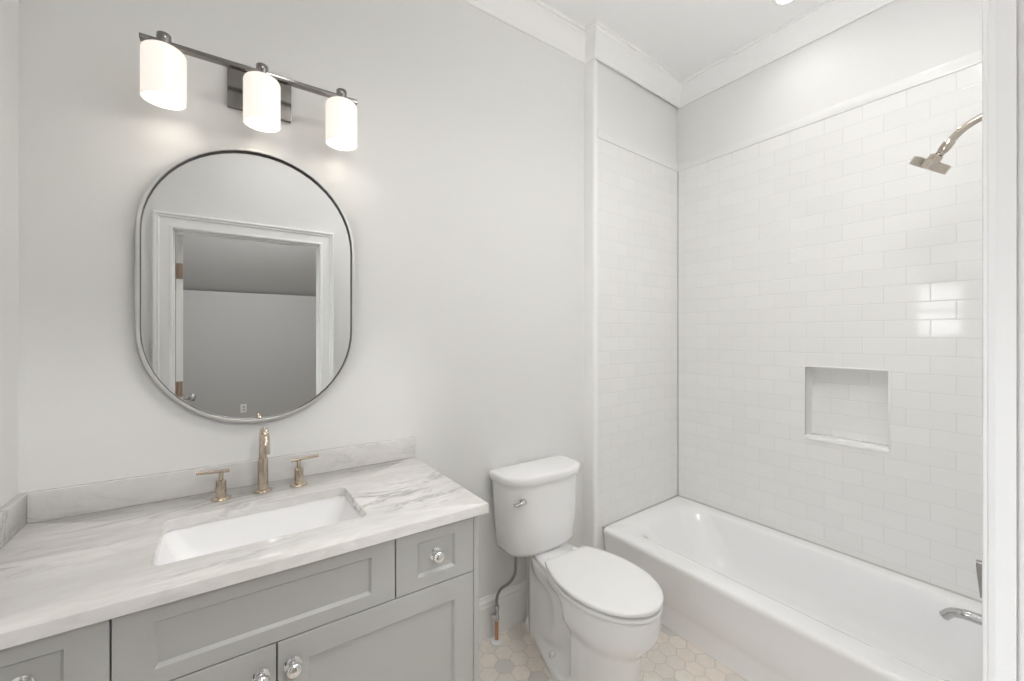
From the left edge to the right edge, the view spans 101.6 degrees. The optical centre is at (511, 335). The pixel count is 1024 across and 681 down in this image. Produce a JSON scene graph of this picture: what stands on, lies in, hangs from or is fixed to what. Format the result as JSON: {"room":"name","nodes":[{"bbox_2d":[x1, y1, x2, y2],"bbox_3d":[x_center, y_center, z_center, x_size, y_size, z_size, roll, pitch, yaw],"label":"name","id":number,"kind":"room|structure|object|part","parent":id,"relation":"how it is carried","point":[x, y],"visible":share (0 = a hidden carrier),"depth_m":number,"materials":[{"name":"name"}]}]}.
{"room":"bathroom","nodes":[
{"label":"bathroom","id":0,"kind":"room"},
{"bbox_2d":[0,0,17,507],"bbox_3d":[-0.919,-0.105,0.421,0.120,3.050,1.636,0,0,-35],"label":"wall","id":1,"kind":"structure","parent":0,"point":[8,8],"depth_m":1.08,"materials":[{"name":"white paint"}]},
{"bbox_2d":[18,0,583,598],"bbox_3d":[-0.142,-0.105,2.024,3.218,3.050,0.120,0,0,-35],"label":"wall","id":2,"kind":"structure","parent":0,"point":[460,194],"depth_m":1.64,"materials":[{"name":"white paint"}]},
{"bbox_2d":[27,437,414,523],"bbox_3d":[-0.860,0.467,1.443,1.096,0.081,0.020,0,0,-35],"label":"backsplash","id":3,"kind":"structure","parent":2,"relation":"attached to","point":[61,502],"depth_m":1.32,"materials":[{"name":"grey stone"}]},
{"bbox_2d":[136,147,354,422],"bbox_3d":[-0.868,-0.169,1.431,0.628,0.925,0.030,0,0,-35],"label":"wall mirror","id":4,"kind":"object","parent":2,"relation":"attached to","point":[245,259],"visible":1,"depth_m":1.41,"materials":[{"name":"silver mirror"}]},
{"bbox_2d":[139,31,357,150],"bbox_3d":[-0.830,-0.792,1.383,0.601,0.209,0.152,0,0,-35],"label":"vanity light","id":5,"kind":"object","parent":2,"relation":"attached to","point":[263,97],"visible":1,"depth_m":1.32,"materials":[{"name":"white glass"}]},
{"bbox_3d":[-1.020,-0.763,1.224,0.106,0.150,0.106,0,0,-35],"label":"lamp shade","id":6,"kind":"part","parent":5,"relation":"part of","materials":[{"name":"white glass"}]},
{"bbox_3d":[-0.816,-0.763,1.365,0.106,0.150,0.106,0,0,-35],"label":"lamp shade","id":7,"kind":"part","parent":5,"relation":"part of","materials":[{"name":"white glass"}]},
{"bbox_3d":[-0.614,-0.763,1.504,0.106,0.150,0.106,0,0,-35],"label":"lamp shade","id":8,"kind":"part","parent":5,"relation":"part of","materials":[{"name":"white glass"}]},
{"bbox_2d":[479,579,526,643],"bbox_3d":[-0.011,1.323,2.032,1.012,0.194,0.017,0,0,-35],"label":"baseboard","id":9,"kind":"structure","parent":2,"relation":"attached to","point":[512,600],"depth_m":2.01,"materials":[{"name":"white paint"}]},
{"bbox_2d":[479,622,747,680],"bbox_3d":[0.357,1.460,1.300,3.218,0.080,1.880,0,0,-35],"label":"floor","id":10,"kind":"structure","parent":0,"point":[673,657],"depth_m":1.81,"materials":[{"name":"tile"}]},
{"bbox_2d":[0,516,478,680],"bbox_3d":[-0.703,0.979,1.178,1.094,0.882,0.600,0,0,-35],"label":"vanity cabinet","id":11,"kind":"object","parent":10,"relation":"on","point":[406,608],"visible":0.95,"depth_m":1.01,"materials":[{"name":"grey wood"}]},
{"bbox_3d":[-0.867,0.625,0.731,0.037,0.037,0.033,0,0,-35],"label":"knob","id":12,"kind":"part","parent":11,"relation":"part of","materials":[{"name":"silver metal"}]},
{"bbox_3d":[-0.878,0.625,0.746,0.236,0.164,0.021,0,0,-35],"label":"drawer","id":13,"kind":"part","parent":11,"relation":"part of","materials":[{"name":"grey paint"}]},
{"bbox_3d":[-0.763,1.012,0.826,0.517,0.605,0.021,0,0,-35],"label":"door","id":14,"kind":"part","parent":11,"relation":"part of","materials":[{"name":"grey paint"}]},
{"bbox_2d":[0,437,487,650],"bbox_3d":[-0.701,0.481,1.196,1.117,0.111,0.607,0,0,-35],"label":"countertop","id":15,"kind":"structure","parent":11,"relation":"on","point":[73,557],"depth_m":1.09,"materials":[{"name":"white stone"}]},
{"bbox_2d":[155,496,359,565],"bbox_3d":[-0.679,0.613,1.161,0.517,0.150,0.332,0,0,-35],"label":"sink","id":16,"kind":"object","parent":15,"relation":"in","point":[207,538],"visible":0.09,"depth_m":1.26,"materials":[{"name":"white ceramic"}]},
{"bbox_2d":[196,427,318,501],"bbox_3d":[-0.791,0.399,1.325,0.342,0.217,0.140,0,0,-35],"label":"faucet","id":17,"kind":"object","parent":15,"relation":"on","point":[264,438],"visible":1,"depth_m":1.35,"materials":[{"name":"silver metal"}]},
{"bbox_3d":[-0.922,0.421,1.288,0.085,0.013,0.010,0,0,-31],"label":"lever","id":18,"kind":"part","parent":17,"relation":"part of","materials":[{"name":"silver metal"}]},
{"bbox_3d":[-0.903,0.465,1.297,0.053,0.084,0.053,0,0,-35],"label":"handle","id":19,"kind":"part","parent":17,"relation":"part of","materials":[{"name":"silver metal"}]},
{"bbox_3d":[-0.813,0.453,1.363,0.052,0.109,0.052,0,0,-35],"label":"spout","id":20,"kind":"part","parent":17,"relation":"part of","materials":[{"name":"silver metal"}]},
{"bbox_3d":[-0.784,0.346,1.321,0.026,0.112,0.126,0,0,-35],"label":"spout","id":21,"kind":"part","parent":17,"relation":"part of","materials":[{"name":"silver metal"}]},
{"bbox_3d":[-0.725,0.465,1.421,0.053,0.084,0.053,0,0,-35],"label":"handle","id":22,"kind":"part","parent":17,"relation":"part of","materials":[{"name":"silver metal"}]},
{"bbox_3d":[-0.710,0.421,1.435,0.085,0.013,0.010,0,0,-39],"label":"lever","id":23,"kind":"part","parent":17,"relation":"part of","materials":[{"name":"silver metal"}]},
{"bbox_3d":[-0.560,0.773,0.932,0.037,0.037,0.033,0,0,-35],"label":"knob","id":24,"kind":"part","parent":11,"relation":"part of","materials":[{"name":"silver metal"}]},
{"bbox_3d":[-0.506,0.773,0.969,0.037,0.037,0.033,0,0,-35],"label":"knob","id":25,"kind":"part","parent":11,"relation":"part of","materials":[{"name":"silver metal"}]},
{"bbox_3d":[-0.335,1.012,1.120,0.516,0.605,0.021,0,0,-35],"label":"door","id":26,"kind":"part","parent":11,"relation":"part of","materials":[{"name":"grey paint"}]},
{"bbox_3d":[-0.220,0.625,1.200,0.237,0.164,0.021,0,0,-35],"label":"drawer","id":27,"kind":"part","parent":11,"relation":"part of","materials":[{"name":"grey paint"}]},
{"bbox_3d":[-0.210,0.625,1.184,0.037,0.037,0.033,0,0,-35],"label":"knob","id":28,"kind":"part","parent":11,"relation":"part of","materials":[{"name":"silver metal"}]},
{"bbox_3d":[-0.269,0.979,1.498,0.018,0.882,0.567,0,0,-35],"label":"panel","id":29,"kind":"part","parent":11,"relation":"part of","materials":[{"name":"grey paint"}]},
{"bbox_2d":[489,455,663,680],"bbox_3d":[0.284,1.023,1.780,0.458,0.794,0.740,0,0,-35],"label":"toilet","id":30,"kind":"object","parent":10,"relation":"on","point":[593,614],"visible":1,"depth_m":1.78,"materials":[{"name":"white ceramic"}]},
{"bbox_2d":[490,556,516,645],"bbox_3d":[-0.035,1.198,1.934,0.134,0.444,0.065,0,0,6],"label":"water supply line","id":31,"kind":"object","parent":30,"relation":"attached to","point":[496,640],"visible":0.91,"depth_m":1.93,"materials":[{"name":"plastic"}]},
{"bbox_3d":[0.034,0.733,1.830,0.070,0.027,0.041,0,0,-35],"label":"flush lever","id":32,"kind":"part","parent":30,"relation":"part of","materials":[{"name":"silver metal"}]},
{"bbox_3d":[0.135,0.647,1.997,0.458,0.042,0.214,0,0,-35],"label":"tank lid","id":33,"kind":"part","parent":30,"relation":"part of","materials":[{"name":"white ceramic"}]},
{"bbox_3d":[0.134,0.831,1.999,0.432,0.330,0.195,0,0,-35],"label":"tank","id":34,"kind":"part","parent":30,"relation":"part of","materials":[{"name":"white ceramic"}]},
{"bbox_3d":[0.306,1.220,1.784,0.352,0.400,0.706,0,0,-35],"label":"bowl","id":35,"kind":"part","parent":30,"relation":"part of","materials":[{"name":"white ceramic"}]},
{"bbox_3d":[0.378,1.008,1.681,0.360,0.013,0.466,0,0,-35],"label":"seat","id":36,"kind":"part","parent":30,"relation":"part of","materials":[{"name":"white plastic"}]},
{"bbox_3d":[0.376,0.981,1.683,0.364,0.018,0.476,0,0,-35],"label":"seat lid","id":37,"kind":"part","parent":30,"relation":"part of","materials":[{"name":"white plastic"}]},
{"bbox_2d":[603,496,981,680],"bbox_3d":[1.223,1.243,1.938,0.762,0.354,1.514,0,0,-35],"label":"bathtub","id":38,"kind":"object","parent":10,"relation":"on","point":[767,604],"visible":0.84,"depth_m":1.85,"materials":[{"name":"white ceramic"}]},
{"bbox_2d":[602,172,981,602],"bbox_3d":[1.226,-0.012,1.943,0.761,2.157,1.526,0,0,-35],"label":"caulk","id":39,"kind":"structure","parent":38,"relation":"on","point":[677,172],"depth_m":2.78,"materials":[{"name":"grey"}]},
{"bbox_2d":[584,58,677,550],"bbox_3d":[0.774,-0.105,2.542,0.860,3.050,0.068,0,0,-35],"label":"wall","id":40,"kind":"structure","parent":0,"point":[631,167],"depth_m":2.46,"materials":[{"name":"white tile"}]},
{"bbox_2d":[460,0,895,108],"bbox_3d":[0.348,-1.573,1.295,2.958,0.115,1.636,0,0,-35],"label":"crown molding","id":41,"kind":"structure","parent":40,"relation":"attached to","point":[536,19],"depth_m":2.24,"materials":[{"name":"white paint"}]},
{"bbox_2d":[539,0,825,79],"bbox_3d":[0.357,-1.660,1.300,3.218,0.060,1.880,0,0,-35],"label":"ceiling","id":42,"kind":"structure","parent":0,"point":[686,37],"depth_m":2.17,"materials":[{"name":"white paint"}]},
{"bbox_2d":[772,0,795,6],"bbox_3d":[1.322,-1.627,2.008,0.124,0.005,0.124,0,0,-35],"label":"recessed light","id":43,"kind":"object","parent":42,"relation":"in","point":[777,3],"visible":1,"depth_m":2.04,"materials":[{"name":"white plastic"}]},
{"bbox_2d":[676,0,981,600],"bbox_3d":[1.648,-0.105,2.125,0.156,3.050,1.747,0,0,-35],"label":"wall","id":44,"kind":"structure","parent":0,"point":[830,282],"depth_m":2.04,"materials":[{"name":"white tile"}]},
{"bbox_3d":[1.653,0.525,2.060,0.090,0.019,0.336,0,0,-35],"label":"niche sill","id":45,"kind":"part","parent":44,"relation":"part of","materials":[{"name":"white tile"}]},
{"bbox_2d":[982,0,1023,680],"bbox_3d":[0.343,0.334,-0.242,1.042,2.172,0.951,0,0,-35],"label":"door frame","id":46,"kind":"structure","parent":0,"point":[1002,20],"depth_m":0.37,"materials":[{"name":"white paint"}]},
{"bbox_3d":[1.751,-0.105,1.251,0.978,3.050,0.210,0,0,-35],"label":"wall","id":47,"kind":"structure","parent":0,"visible":0},
{"bbox_2d":[909,113,981,174],"bbox_3d":[1.570,-0.682,1.437,0.118,0.218,0.301,0,0,-35],"label":"shower","id":48,"kind":"object","parent":47,"relation":"attached to","point":[932,163],"visible":0.88,"depth_m":1.47,"materials":[{"name":"silver metal"}]},
{"bbox_3d":[1.589,-0.707,1.409,0.025,0.132,0.229,0,0,-35],"label":"arm","id":49,"kind":"part","parent":48,"relation":"part of","materials":[{"name":"silver metal"}]},
{"bbox_2d":[939,607,981,625],"bbox_3d":[1.592,0.968,1.404,0.066,0.078,0.222,0,0,-35],"label":"tub spout","id":50,"kind":"object","parent":47,"relation":"attached to","point":[949,613],"visible":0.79,"depth_m":1.44,"materials":[{"name":"silver metal"}]},
{"bbox_2d":[976,560,981,597],"bbox_3d":[1.618,0.803,1.367,0.160,0.162,0.132,0,0,-35],"label":"shower valve","id":51,"kind":"object","parent":47,"relation":"attached to","point":[978,562],"visible":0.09,"depth_m":1.41,"materials":[{"name":"silver metal"}]}
]}

